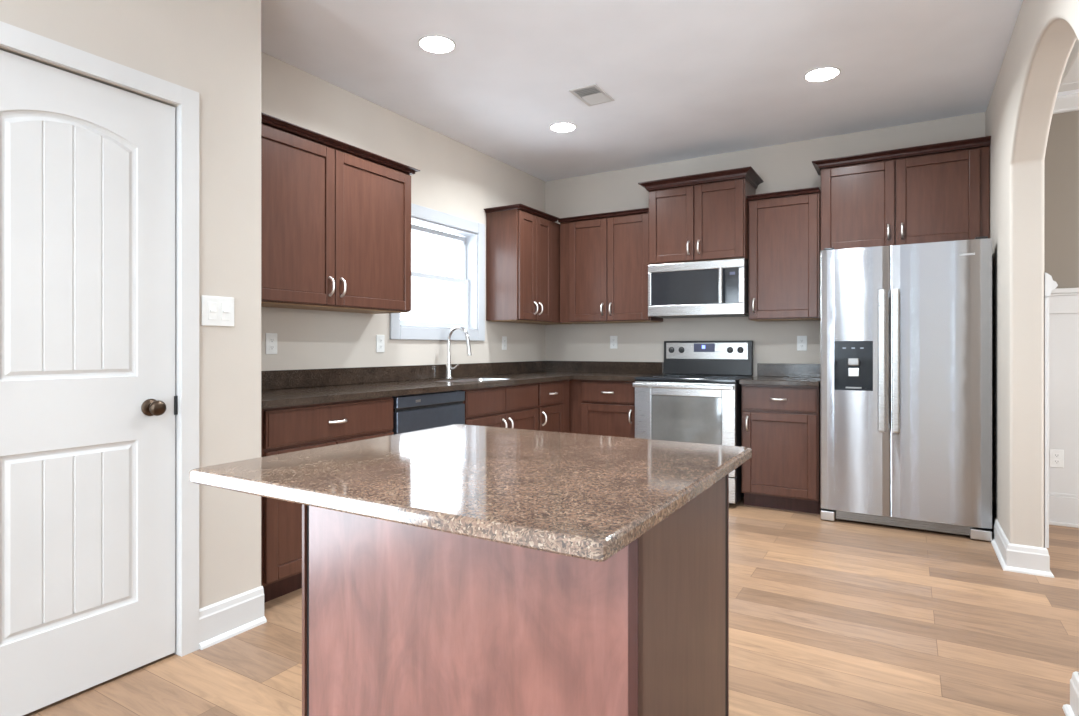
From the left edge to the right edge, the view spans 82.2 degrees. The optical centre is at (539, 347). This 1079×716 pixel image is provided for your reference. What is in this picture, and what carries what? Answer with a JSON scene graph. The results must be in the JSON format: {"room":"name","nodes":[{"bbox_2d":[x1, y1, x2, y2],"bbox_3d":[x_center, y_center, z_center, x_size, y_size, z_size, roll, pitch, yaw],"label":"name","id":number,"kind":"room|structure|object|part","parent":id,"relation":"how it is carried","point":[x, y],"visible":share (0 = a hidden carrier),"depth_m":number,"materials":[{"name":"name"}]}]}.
{"room":"kitchen","nodes":[
{"label":"kitchen","id":0,"kind":"room"},
{"bbox_2d":[0,0,260,608],"bbox_3d":[-2.903,-0.229,0.318,0.676,2.740,5.681,0,0,31],"label":"wall","id":1,"kind":"structure","parent":0,"point":[210,48],"depth_m":2.43,"materials":[{"name":"beige paint"}]},
{"bbox_2d":[0,50,177,715],"bbox_3d":[-1.501,0.119,2.010,0.100,2.020,0.652,0,0,31],"label":"door","id":2,"kind":"structure","parent":1,"relation":"in","point":[89,402],"depth_m":2.04,"materials":[{"name":"white wood"}]},
{"bbox_3d":[-1.367,0.214,2.200,0.065,0.062,0.062,0,0,31],"label":"knob","id":3,"kind":"part","parent":2,"relation":"part of","materials":[{"name":"brown metal"}]},
{"bbox_2d":[0,21,198,656],"bbox_3d":[-1.548,0.088,2.035,0.137,2.106,0.792,0,0,31],"label":"trim","id":4,"kind":"structure","parent":1,"relation":"attached to","point":[12,37],"depth_m":2.30,"materials":[{"name":"white wood"}]},
{"bbox_2d":[202,295,233,326],"bbox_3d":[-1.254,-0.142,2.418,0.012,0.116,0.133,0,0,31],"label":"light switch","id":5,"kind":"object","parent":1,"relation":"attached to","point":[216,311],"visible":1,"depth_m":2.41,"materials":[{"name":"white plastic"}]},
{"bbox_2d":[199,586,266,649],"bbox_3d":[-1.218,1.069,2.460,0.032,0.145,0.276,0,0,31],"label":"baseboard","id":6,"kind":"structure","parent":1,"relation":"attached to","point":[220,621],"depth_m":2.45,"materials":[{"name":"white wood"}]},
{"bbox_2d":[261,52,544,370],"bbox_3d":[-0.901,-0.229,4.496,0.150,2.740,3.788,0,0,31],"label":"wall","id":7,"kind":"structure","parent":0,"point":[454,178],"depth_m":4.15,"materials":[{"name":"beige paint"}]},
{"bbox_2d":[266,333,276,353],"bbox_3d":[-1.467,-0.022,3.387,0.008,0.116,0.072,0,0,31],"label":"wall outlet","id":8,"kind":"object","parent":7,"relation":"attached to","point":[271,338],"visible":1,"depth_m":3.38,"materials":[{"name":"white plastic"}]},
{"bbox_2d":[269,337,274,342],"bbox_3d":[-1.464,-0.042,3.385,0.001,0.028,0.033,0,0,31],"label":"socket","id":9,"kind":"object","parent":8,"relation":"attached to","point":[271,339],"depth_m":3.38,"materials":[{"name":"white plastic"}]},
{"bbox_2d":[269,345,274,349],"bbox_3d":[-1.464,-0.002,3.385,0.001,0.028,0.033,0,0,31],"label":"socket","id":10,"kind":"object","parent":8,"relation":"attached to","point":[271,347],"depth_m":3.38,"materials":[{"name":"white plastic"}]},
{"bbox_2d":[261,112,420,313],"bbox_3d":[-1.238,-0.668,3.418,0.364,0.896,1.312,0,0,31],"label":"upper cabinet","id":11,"kind":"object","parent":7,"relation":"attached to","point":[336,214],"visible":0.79,"depth_m":3.33,"materials":[{"name":"brown wood"}]},
{"bbox_3d":[-1.272,-0.652,3.098,0.020,0.845,0.604,0,0,31],"label":"door","id":12,"kind":"part","parent":11,"relation":"part of","materials":[{"name":"brown wood"}]},
{"bbox_3d":[-1.112,-0.329,3.313,0.041,0.111,0.016,0,0,31],"label":"handle","id":13,"kind":"part","parent":11,"relation":"part of","materials":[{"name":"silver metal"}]},
{"bbox_3d":[-1.239,-1.101,3.419,0.361,0.028,1.312,0,0,31],"label":"crown","id":14,"kind":"part","parent":11,"relation":"part of","materials":[{"name":"brown wood"}]},
{"bbox_3d":[-1.072,-0.329,3.380,0.041,0.111,0.016,0,0,31],"label":"handle","id":15,"kind":"part","parent":11,"relation":"part of","materials":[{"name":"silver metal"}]},
{"bbox_3d":[-0.962,-0.652,3.619,0.020,0.845,0.596,0,0,31],"label":"door","id":16,"kind":"part","parent":11,"relation":"part of","materials":[{"name":"brown wood"}]},
{"bbox_2d":[376,335,384,351],"bbox_3d":[-1.051,-0.027,4.087,0.008,0.116,0.072,0,0,31],"label":"wall outlet","id":17,"kind":"object","parent":7,"relation":"attached to","point":[380,339],"visible":1,"depth_m":4.08,"materials":[{"name":"white plastic"}]},
{"bbox_2d":[390,203,484,340],"bbox_3d":[-0.789,-0.534,4.657,0.158,0.956,1.076,0,0,31],"label":"window","id":18,"kind":"structure","parent":7,"relation":"in","point":[472,279],"depth_m":4.86,"materials":[{"name":"white plastic"}]},
{"bbox_3d":[-0.810,-0.356,4.669,0.025,0.392,0.868,0,0,31],"label":"sash","id":19,"kind":"part","parent":18,"relation":"part of","materials":[{"name":"white glass"}]},
{"bbox_3d":[-0.833,-0.709,4.683,0.025,0.382,0.868,0,0,31],"label":"sash","id":20,"kind":"part","parent":18,"relation":"part of","materials":[{"name":"white glass"}]},
{"bbox_2d":[261,361,663,389],"bbox_3d":[-0.331,0.176,4.142,1.185,0.102,3.508,0,0,31],"label":"backsplash","id":21,"kind":"structure","parent":7,"relation":"attached to","point":[274,379],"depth_m":4.44,"materials":[{"name":"stone"}]},
{"bbox_2d":[502,336,506,349],"bbox_3d":[-0.303,-0.039,5.345,0.008,0.116,0.072,0,0,31],"label":"wall outlet","id":22,"kind":"object","parent":7,"relation":"attached to","point":[504,338],"visible":1,"depth_m":5.34,"materials":[{"name":"white plastic"}]},
{"bbox_2d":[484,204,567,324],"bbox_3d":[-0.046,-0.681,5.423,0.364,0.922,1.008,0,0,31],"label":"upper cabinet","id":23,"kind":"object","parent":7,"relation":"attached to","point":[523,241],"visible":0.99,"depth_m":5.08,"materials":[{"name":"brown wood"}]},
{"bbox_3d":[-0.141,-1.127,5.265,0.361,0.028,0.638,0,0,31],"label":"crown","id":24,"kind":"part","parent":23,"relation":"part of","materials":[{"name":"brown wood"}]},
{"bbox_3d":[-0.099,-0.665,5.072,0.020,0.871,0.256,0,0,31],"label":"door","id":25,"kind":"part","parent":23,"relation":"part of","materials":[{"name":"brown wood"}]},
{"bbox_3d":[0.035,-0.665,5.297,0.020,0.871,0.256,0,0,31],"label":"door","id":26,"kind":"part","parent":23,"relation":"part of","materials":[{"name":"brown wood"}]},
{"bbox_2d":[23,497,1078,715],"bbox_3d":[0.474,1.201,0.357,6.750,0.120,9.498,0,0,31],"label":"floor","id":27,"kind":"structure","parent":0,"point":[839,617],"depth_m":2.44,"materials":[{"name":"brown wood"}]},
{"bbox_2d":[261,397,393,602],"bbox_3d":[-1.234,0.701,3.150,0.644,0.881,0.812,0,0,31],"label":"base cabinet","id":28,"kind":"object","parent":27,"relation":"on","point":[287,429],"visible":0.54,"depth_m":2.82,"materials":[{"name":"brown wood"}]},
{"bbox_3d":[-1.094,0.741,2.850,0.020,0.570,0.382,0,0,31],"label":"door","id":29,"kind":"part","parent":28,"relation":"part of","materials":[{"name":"brown wood"}]},
{"bbox_3d":[-0.994,0.358,3.018,0.020,0.166,0.774,0,0,31],"label":"drawer","id":30,"kind":"part","parent":28,"relation":"part of","materials":[{"name":"brown wood"}]},
{"bbox_3d":[-0.970,0.358,3.004,0.041,0.016,0.112,0,0,31],"label":"handle","id":31,"kind":"part","parent":28,"relation":"part of","materials":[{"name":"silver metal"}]},
{"bbox_3d":[-0.894,0.741,3.185,0.020,0.570,0.386,0,0,31],"label":"door","id":32,"kind":"part","parent":28,"relation":"part of","materials":[{"name":"brown wood"}]},
{"bbox_2d":[392,390,464,434],"bbox_3d":[-0.875,0.702,3.771,0.596,0.878,0.600,0,0,31],"label":"dishwasher","id":33,"kind":"object","parent":27,"relation":"on","point":[415,412],"visible":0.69,"depth_m":3.58,"materials":[{"name":"black plastic"}]},
{"bbox_3d":[-0.634,0.689,3.628,0.032,0.675,0.600,0,0,31],"label":"door","id":34,"kind":"part","parent":33,"relation":"part of","materials":[{"name":"black metal"}]},
{"bbox_3d":[-0.634,0.300,3.628,0.032,0.063,0.600,0,0,31],"label":"control panel","id":35,"kind":"part","parent":33,"relation":"part of","materials":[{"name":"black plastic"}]},
{"bbox_2d":[462,381,537,429],"bbox_3d":[-0.477,0.701,4.423,0.644,0.881,0.907,0,0,31],"label":"base cabinet","id":36,"kind":"object","parent":27,"relation":"on","point":[510,406],"visible":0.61,"depth_m":4.26,"materials":[{"name":"brown wood"}]},
{"bbox_3d":[-0.356,0.358,4.091,0.020,0.166,0.441,0,0,31],"label":"false drawer","id":37,"kind":"part","parent":36,"relation":"part of","materials":[{"name":"brown wood"}]},
{"bbox_3d":[-0.356,0.741,4.091,0.020,0.570,0.441,0,0,31],"label":"door","id":38,"kind":"part","parent":36,"relation":"part of","materials":[{"name":"brown wood"}]},
{"bbox_3d":[-0.128,0.741,4.475,0.020,0.570,0.440,0,0,31],"label":"door","id":39,"kind":"part","parent":36,"relation":"part of","materials":[{"name":"brown wood"}]},
{"bbox_3d":[-0.128,0.358,4.475,0.020,0.166,0.440,0,0,31],"label":"false drawer","id":40,"kind":"part","parent":36,"relation":"part of","materials":[{"name":"brown wood"}]},
{"bbox_2d":[302,474,728,715],"bbox_3d":[-0.022,0.697,1.358,0.746,0.888,0.600,0,0,31],"label":"base cabinet","id":41,"kind":"object","parent":27,"relation":"on","point":[398,619],"visible":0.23,"depth_m":1.09,"materials":[{"name":"brown wood"}]},
{"bbox_3d":[-0.487,0.697,1.297,0.009,0.888,0.020,0,0,31],"label":"corner trim","id":42,"kind":"part","parent":41,"relation":"part of","materials":[{"name":"brown wood"}]},
{"bbox_3d":[-0.172,0.697,1.107,0.710,0.888,0.008,0,0,31],"label":"panel","id":43,"kind":"part","parent":41,"relation":"part of","materials":[{"name":"brown wood"}]},
{"bbox_2d":[190,424,751,561],"bbox_3d":[-0.086,0.240,1.284,0.854,0.026,0.804,0,0,31],"label":"countertop","id":44,"kind":"structure","parent":41,"relation":"on","point":[583,496],"depth_m":1.06,"materials":[{"name":"brown stone"}]},
{"bbox_3d":[0.143,0.697,0.922,0.016,0.888,0.020,0,0,31],"label":"corner trim","id":45,"kind":"part","parent":41,"relation":"part of","materials":[{"name":"brown wood"}]},
{"bbox_3d":[0.278,0.697,1.142,0.006,0.888,0.494,0,0,31],"label":"panel","id":46,"kind":"part","parent":41,"relation":"part of","materials":[{"name":"brown wood"}]},
{"bbox_3d":[0.098,0.648,1.562,0.745,0.786,0.010,0,0,31],"label":"frame","id":47,"kind":"part","parent":41,"relation":"part of","materials":[{"name":"brown wood"}]},
{"bbox_2d":[537,380,568,432],"bbox_3d":[-0.111,0.701,5.040,0.644,0.881,0.520,0,0,31],"label":"base cabinet","id":48,"kind":"object","parent":27,"relation":"on","point":[553,396],"visible":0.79,"depth_m":4.87,"materials":[{"name":"brown wood"}]},
{"bbox_3d":[0.039,0.541,4.702,0.041,0.111,0.016,0,0,31],"label":"handle","id":49,"kind":"part","parent":48,"relation":"part of","materials":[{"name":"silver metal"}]},
{"bbox_3d":[0.093,0.358,4.846,0.020,0.166,0.374,0,0,31],"label":"drawer","id":50,"kind":"part","parent":48,"relation":"part of","materials":[{"name":"brown wood"}]},
{"bbox_3d":[0.093,0.741,4.846,0.020,0.570,0.374,0,0,31],"label":"door","id":51,"kind":"part","parent":48,"relation":"part of","materials":[{"name":"brown wood"}]},
{"bbox_2d":[569,379,634,437],"bbox_3d":[0.400,0.701,5.372,1.178,0.881,0.644,0,0,31],"label":"base cabinet","id":52,"kind":"object","parent":27,"relation":"on","point":[596,407],"visible":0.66,"depth_m":4.98,"materials":[{"name":"brown wood"}]},
{"bbox_2d":[261,361,663,408],"bbox_3d":[-0.331,0.192,4.142,1.185,0.134,3.508,0,0,31],"label":"countertop","id":53,"kind":"structure","parent":52,"relation":"on","point":[279,388],"depth_m":4.04,"materials":[{"name":"stone"}]},
{"bbox_2d":[445,326,471,377],"bbox_3d":[-0.595,0.033,4.530,0.238,0.386,0.060,0,0,31],"label":"faucet","id":54,"kind":"object","parent":53,"relation":"on","point":[449,368],"visible":0.99,"depth_m":4.55,"materials":[{"name":"silver metal"}]},
{"bbox_3d":[-0.597,-0.019,4.531,0.200,0.281,0.025,0,0,31],"label":"spout","id":55,"kind":"part","parent":54,"relation":"part of","materials":[{"name":"silver metal"}]},
{"bbox_2d":[438,378,503,381],"bbox_3d":[-0.468,0.246,4.419,0.378,0.021,0.678,0,0,31],"label":"sink","id":56,"kind":"object","parent":53,"relation":"in","point":[474,379],"visible":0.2,"depth_m":4.70,"materials":[{"name":"silver metal"}]},
{"bbox_3d":[0.550,0.358,4.964,0.474,0.166,0.020,0,0,31],"label":"drawer","id":57,"kind":"part","parent":52,"relation":"part of","materials":[{"name":"brown wood"}]},
{"bbox_3d":[0.550,0.741,4.964,0.474,0.570,0.020,0,0,31],"label":"door","id":58,"kind":"part","parent":52,"relation":"part of","materials":[{"name":"brown wood"}]},
{"bbox_2d":[633,340,752,503],"bbox_3d":[1.212,0.527,4.818,0.759,1.168,0.722,0,0,31],"label":"range","id":59,"kind":"object","parent":27,"relation":"on","point":[704,406],"visible":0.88,"depth_m":4.61,"materials":[{"name":"silver metal"}]},
{"bbox_3d":[1.041,0.283,4.530,0.751,0.032,0.052,0,0,31],"label":"handle","id":60,"kind":"part","parent":59,"relation":"part of","materials":[{"name":"silver metal"}]},
{"bbox_3d":[1.065,0.588,4.570,0.755,0.657,0.042,0,0,31],"label":"oven door","id":61,"kind":"part","parent":59,"relation":"part of","materials":[{"name":"silver metal"}]},
{"bbox_3d":[1.080,0.548,4.557,0.528,0.384,0.026,0,0,31],"label":"oven glass","id":62,"kind":"part","parent":59,"relation":"part of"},
{"bbox_2d":[635,374,752,382],"bbox_3d":[1.208,0.236,4.811,0.759,0.022,0.592,0,0,31],"label":"cooktop","id":63,"kind":"object","parent":59,"relation":"in","point":[660,378],"depth_m":4.67,"materials":[{"name":"black glass"}]},
{"bbox_3d":[1.367,0.027,5.083,0.672,0.136,0.010,0,0,31],"label":"control panel","id":64,"kind":"part","parent":59,"relation":"part of","materials":[{"name":"silver metal"}]},
{"bbox_3d":[1.527,0.019,4.967,0.052,0.052,0.026,0,0,31],"label":"knob","id":65,"kind":"part","parent":59,"relation":"part of","materials":[{"name":"black plastic"}]},
{"bbox_3d":[1.065,1.012,4.571,0.755,0.178,0.040,0,0,31],"label":"storage drawer","id":66,"kind":"part","parent":59,"relation":"part of","materials":[{"name":"silver metal"}]},
{"bbox_3d":[1.597,0.019,4.925,0.052,0.052,0.026,0,0,31],"label":"knob","id":67,"kind":"part","parent":59,"relation":"part of","materials":[{"name":"black plastic"}]},
{"bbox_2d":[742,384,821,513],"bbox_3d":[1.804,0.701,4.537,0.510,0.881,0.644,0,0,31],"label":"base cabinet","id":68,"kind":"object","parent":27,"relation":"on","point":[781,424],"visible":0.94,"depth_m":4.29,"materials":[{"name":"brown wood"}]},
{"bbox_3d":[1.471,0.541,4.385,0.016,0.111,0.041,0,0,31],"label":"handle","id":69,"kind":"part","parent":68,"relation":"part of","materials":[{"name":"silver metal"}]},
{"bbox_3d":[1.650,0.358,4.278,0.112,0.016,0.041,0,0,31],"label":"handle","id":70,"kind":"part","parent":68,"relation":"part of","materials":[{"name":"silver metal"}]},
{"bbox_3d":[1.664,0.358,4.302,0.490,0.166,0.020,0,0,31],"label":"drawer","id":71,"kind":"part","parent":68,"relation":"part of","materials":[{"name":"brown wood"}]},
{"bbox_3d":[1.664,0.741,4.302,0.490,0.570,0.020,0,0,31],"label":"door","id":72,"kind":"part","parent":68,"relation":"part of","materials":[{"name":"brown wood"}]},
{"bbox_2d":[739,363,820,385],"bbox_3d":[1.806,0.192,4.539,0.520,0.134,0.642,0,0,31],"label":"countertop","id":73,"kind":"structure","parent":68,"relation":"on","point":[767,373],"depth_m":4.72,"materials":[{"name":"stone"}]},
{"bbox_2d":[820,236,991,540],"bbox_3d":[2.397,0.242,4.097,0.920,1.797,0.704,0,0,31],"label":"refrigerator","id":74,"kind":"object","parent":27,"relation":"on","point":[906,329],"visible":1,"depth_m":3.82,"materials":[{"name":"silver metal"}]},
{"bbox_3d":[2.043,0.210,4.011,0.398,1.702,0.070,0,0,31],"label":"freezer door","id":75,"kind":"part","parent":74,"relation":"part of","materials":[{"name":"metal"}]},
{"bbox_3d":[2.147,0.081,3.877,0.040,0.890,0.071,0,0,31],"label":"handle","id":76,"kind":"part","parent":74,"relation":"part of","materials":[{"name":"silver metal"}]},
{"bbox_3d":[2.212,0.081,3.839,0.040,0.890,0.071,0,0,31],"label":"handle","id":77,"kind":"part","parent":74,"relation":"part of","materials":[{"name":"silver metal"}]},
{"bbox_3d":[2.441,0.210,3.774,0.516,1.702,0.070,0,0,31],"label":"fridge door","id":78,"kind":"part","parent":74,"relation":"part of","materials":[{"name":"metal"}]},
{"bbox_2d":[261,0,1078,181],"bbox_3d":[0.526,-1.674,0.297,7.000,0.150,9.648,0,0,31],"label":"ceiling","id":79,"kind":"structure","parent":0,"point":[685,79],"depth_m":3.50,"materials":[{"name":"white paint"}]},
{"bbox_2d":[418,35,455,53],"bbox_3d":[-0.540,-1.589,3.257,0.196,0.018,0.196,0,0,31],"label":"recessed light","id":80,"kind":"object","parent":79,"relation":"in","point":[438,44],"visible":1,"depth_m":3.23,"materials":[{"name":"white"}]},
{"bbox_2d":[550,122,576,131],"bbox_3d":[0.171,-1.589,4.482,0.196,0.018,0.196,0,0,31],"label":"recessed light","id":81,"kind":"object","parent":79,"relation":"in","point":[561,126],"visible":1,"depth_m":4.45,"materials":[{"name":"white"}]},
{"bbox_2d":[569,84,614,105],"bbox_3d":[0.333,-1.595,3.912,0.185,0.007,0.285,0,0,31],"label":"ceiling vent","id":82,"kind":"object","parent":79,"relation":"in","point":[591,95],"visible":1,"depth_m":3.90,"materials":[{"name":"white metal"}]},
{"bbox_2d":[804,67,840,81],"bbox_3d":[1.651,-1.589,3.614,0.196,0.018,0.196,0,0,31],"label":"recessed light","id":83,"kind":"object","parent":79,"relation":"in","point":[823,73],"visible":1,"depth_m":3.59,"materials":[{"name":"white"}]},
{"bbox_2d":[545,110,1078,376],"bbox_3d":[2.928,-0.229,4.336,6.596,2.740,0.150,0,0,31],"label":"wall","id":84,"kind":"structure","parent":0,"point":[788,166],"depth_m":4.90,"materials":[{"name":"beige paint"}]},
{"bbox_2d":[558,208,662,323],"bbox_3d":[0.612,-0.681,5.409,0.851,0.922,0.364,0,0,31],"label":"upper cabinet","id":85,"kind":"object","parent":84,"relation":"attached to","point":[604,257],"visible":0.97,"depth_m":5.28,"materials":[{"name":"brown wood"}]},
{"bbox_3d":[0.421,-0.665,5.367,0.360,0.871,0.020,0,0,31],"label":"door","id":86,"kind":"part","parent":85,"relation":"part of","materials":[{"name":"brown wood"}]},
{"bbox_3d":[0.613,-1.127,5.410,0.851,0.028,0.361,0,0,31],"label":"crown","id":87,"kind":"part","parent":85,"relation":"part of","materials":[{"name":"brown wood"}]},
{"bbox_3d":[0.741,-0.665,5.177,0.372,0.871,0.020,0,0,31],"label":"door","id":88,"kind":"part","parent":85,"relation":"part of","materials":[{"name":"brown wood"}]},
{"bbox_2d":[610,336,616,348],"bbox_3d":[0.670,-0.049,5.585,0.072,0.116,0.008,0,0,31],"label":"wall outlet","id":89,"kind":"object","parent":84,"relation":"attached to","point":[613,339],"visible":1,"depth_m":5.58,"materials":[{"name":"white plastic"}]},
{"bbox_2d":[638,166,763,264],"bbox_3d":[1.288,-0.999,4.951,0.880,0.658,0.461,0,0,31],"label":"upper cabinet","id":90,"kind":"object","parent":84,"relation":"attached to","point":[704,216],"visible":0.96,"depth_m":4.78,"materials":[{"name":"brown wood"}]},
{"bbox_3d":[1.045,-0.969,4.908,0.362,0.577,0.020,0,0,31],"label":"door","id":91,"kind":"part","parent":90,"relation":"part of","materials":[{"name":"brown wood"}]},
{"bbox_2d":[648,258,747,317],"bbox_3d":[1.289,-0.458,4.950,0.757,0.418,0.458,0,0,31],"label":"microwave","id":92,"kind":"object","parent":90,"relation":"attached to","point":[715,288],"visible":0.98,"depth_m":4.79,"materials":[{"name":"silver metal"}]},
{"bbox_3d":[1.156,-0.470,4.844,0.582,0.264,0.022,0,0,31],"label":"door glass","id":93,"kind":"part","parent":92,"relation":"part of","materials":[{"name":"black glass"}]},
{"bbox_3d":[1.369,-0.469,4.668,0.033,0.272,0.055,0,0,31],"label":"handle","id":94,"kind":"part","parent":92,"relation":"part of","materials":[{"name":"silver metal"}]},
{"bbox_3d":[1.453,-0.470,4.668,0.106,0.264,0.022,0,0,31],"label":"control panel","id":95,"kind":"part","parent":92,"relation":"part of","materials":[{"name":"black glass"}]},
{"bbox_3d":[1.288,-1.298,4.951,0.880,0.058,0.461,0,0,31],"label":"crown","id":96,"kind":"part","parent":90,"relation":"part of","materials":[{"name":"brown wood"}]},
{"bbox_3d":[1.366,-0.969,4.718,0.368,0.577,0.020,0,0,31],"label":"door","id":97,"kind":"part","parent":90,"relation":"part of","materials":[{"name":"brown wood"}]},
{"bbox_2d":[747,187,820,321],"bbox_3d":[1.859,-0.675,4.668,0.494,0.934,0.364,0,0,31],"label":"upper cabinet","id":98,"kind":"object","parent":84,"relation":"attached to","point":[784,227],"visible":0.97,"depth_m":4.54,"materials":[{"name":"brown wood"}]},
{"bbox_3d":[1.859,-1.127,4.669,0.494,0.028,0.361,0,0,31],"label":"crown","id":99,"kind":"part","parent":98,"relation":"part of","materials":[{"name":"brown wood"}]},
{"bbox_2d":[757,363,820,377],"bbox_3d":[1.965,0.176,4.806,0.520,0.102,0.020,0,0,31],"label":"backsplash","id":100,"kind":"structure","parent":84,"relation":"attached to","point":[763,369],"depth_m":4.81,"materials":[{"name":"stone"}]},
{"bbox_2d":[797,336,806,350],"bbox_3d":[2.028,-0.034,4.778,0.072,0.116,0.008,0,0,31],"label":"wall outlet","id":101,"kind":"object","parent":84,"relation":"attached to","point":[801,340],"visible":1,"depth_m":4.78,"materials":[{"name":"white plastic"}]},
{"bbox_2d":[812,136,990,250],"bbox_3d":[2.475,-1.000,4.292,1.033,0.650,0.381,0,0,31],"label":"upper cabinet","id":102,"kind":"object","parent":84,"relation":"attached to","point":[938,192],"visible":0.81,"depth_m":4.14,"materials":[{"name":"brown wood"}]},
{"bbox_3d":[2.209,-0.976,4.298,0.450,0.582,0.020,0,0,31],"label":"door","id":103,"kind":"part","parent":102,"relation":"part of","materials":[{"name":"brown wood"}]},
{"bbox_3d":[2.357,-0.784,4.178,0.016,0.111,0.041,0,0,31],"label":"handle","id":104,"kind":"part","parent":102,"relation":"part of","materials":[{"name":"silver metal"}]},
{"bbox_3d":[2.475,-1.302,4.292,1.033,0.045,0.381,0,0,31],"label":"crown","id":105,"kind":"part","parent":102,"relation":"part of","materials":[{"name":"brown wood"}]},
{"bbox_3d":[2.426,-0.784,4.137,0.016,0.111,0.041,0,0,31],"label":"handle","id":106,"kind":"part","parent":102,"relation":"part of","materials":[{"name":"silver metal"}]},
{"bbox_3d":[2.609,-0.976,4.061,0.464,0.582,0.020,0,0,31],"label":"door","id":107,"kind":"part","parent":102,"relation":"part of","materials":[{"name":"brown wood"}]},
{"bbox_2d":[1049,449,1063,467],"bbox_3d":[3.333,0.714,3.986,0.072,0.116,0.008,0,0,31],"label":"wall outlet","id":108,"kind":"object","parent":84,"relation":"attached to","point":[1056,457],"visible":1,"depth_m":3.98,"materials":[{"name":"white plastic"}]},
{"bbox_2d":[1053,453,1059,457],"bbox_3d":[3.332,0.694,3.983,0.033,0.028,0.001,0,0,31],"label":"socket","id":109,"kind":"object","parent":108,"relation":"attached to","point":[1055,455],"depth_m":3.98,"materials":[{"name":"white plastic"}]},
{"bbox_2d":[1053,459,1059,463],"bbox_3d":[3.332,0.734,3.983,0.033,0.028,0.001,0,0,31],"label":"socket","id":110,"kind":"object","parent":108,"relation":"attached to","point":[1055,461],"depth_m":3.98,"materials":[{"name":"white plastic"}]},
{"bbox_2d":[1049,288,1078,527],"bbox_3d":[4.430,0.381,3.324,2.960,1.520,0.054,0,0,31],"label":"wainscoting","id":111,"kind":"structure","parent":84,"relation":"attached to","point":[1063,302],"depth_m":3.97,"materials":[{"name":"white wood"}]},
{"bbox_2d":[1053,93,1078,113],"bbox_3d":[4.409,-1.556,3.319,2.990,0.084,0.084,0,0,31],"label":"trim","id":112,"kind":"structure","parent":84,"relation":"attached to","point":[1064,103],"depth_m":3.94,"materials":[{"name":"white wood"}]},
{"bbox_2d":[985,0,1078,547],"bbox_3d":[2.035,-0.229,2.396,0.141,2.740,4.098,0,0,31],"label":"wall","id":113,"kind":"structure","parent":0,"point":[1019,112],"depth_m":3.14,"materials":[{"name":"beige paint"}]},
{"bbox_2d":[991,519,1053,577],"bbox_3d":[2.765,1.073,3.624,0.205,0.135,1.182,0,0,31],"label":"baseboard","id":114,"kind":"structure","parent":113,"relation":"attached to","point":[1032,560],"depth_m":3.15,"materials":[{"name":"white wood"}]},
{"bbox_2d":[1044,273,1057,547],"bbox_3d":[2.850,0.313,3.579,0.051,1.384,1.120,0,0,31],"label":"trim","id":115,"kind":"structure","parent":113,"relation":"attached to","point":[1049,284],"depth_m":3.11,"materials":[{"name":"white wood"}]},
{"bbox_2d":[1062,671,1078,715],"bbox_3d":[1.379,1.073,1.293,0.205,0.135,1.432,0,0,31],"label":"baseboard","id":116,"kind":"structure","parent":113,"relation":"attached to","point":[1072,709],"depth_m":1.90,"materials":[{"name":"white wood"}]},
{"bbox_2d":[1058,38,1078,91],"bbox_3d":[3.420,-1.554,1.644,2.700,0.090,3.120,0,0,31],"label":"ceiling","id":117,"kind":"structure","parent":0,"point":[1070,78],"depth_m":3.40,"materials":[{"name":"white paint"}]}
]}

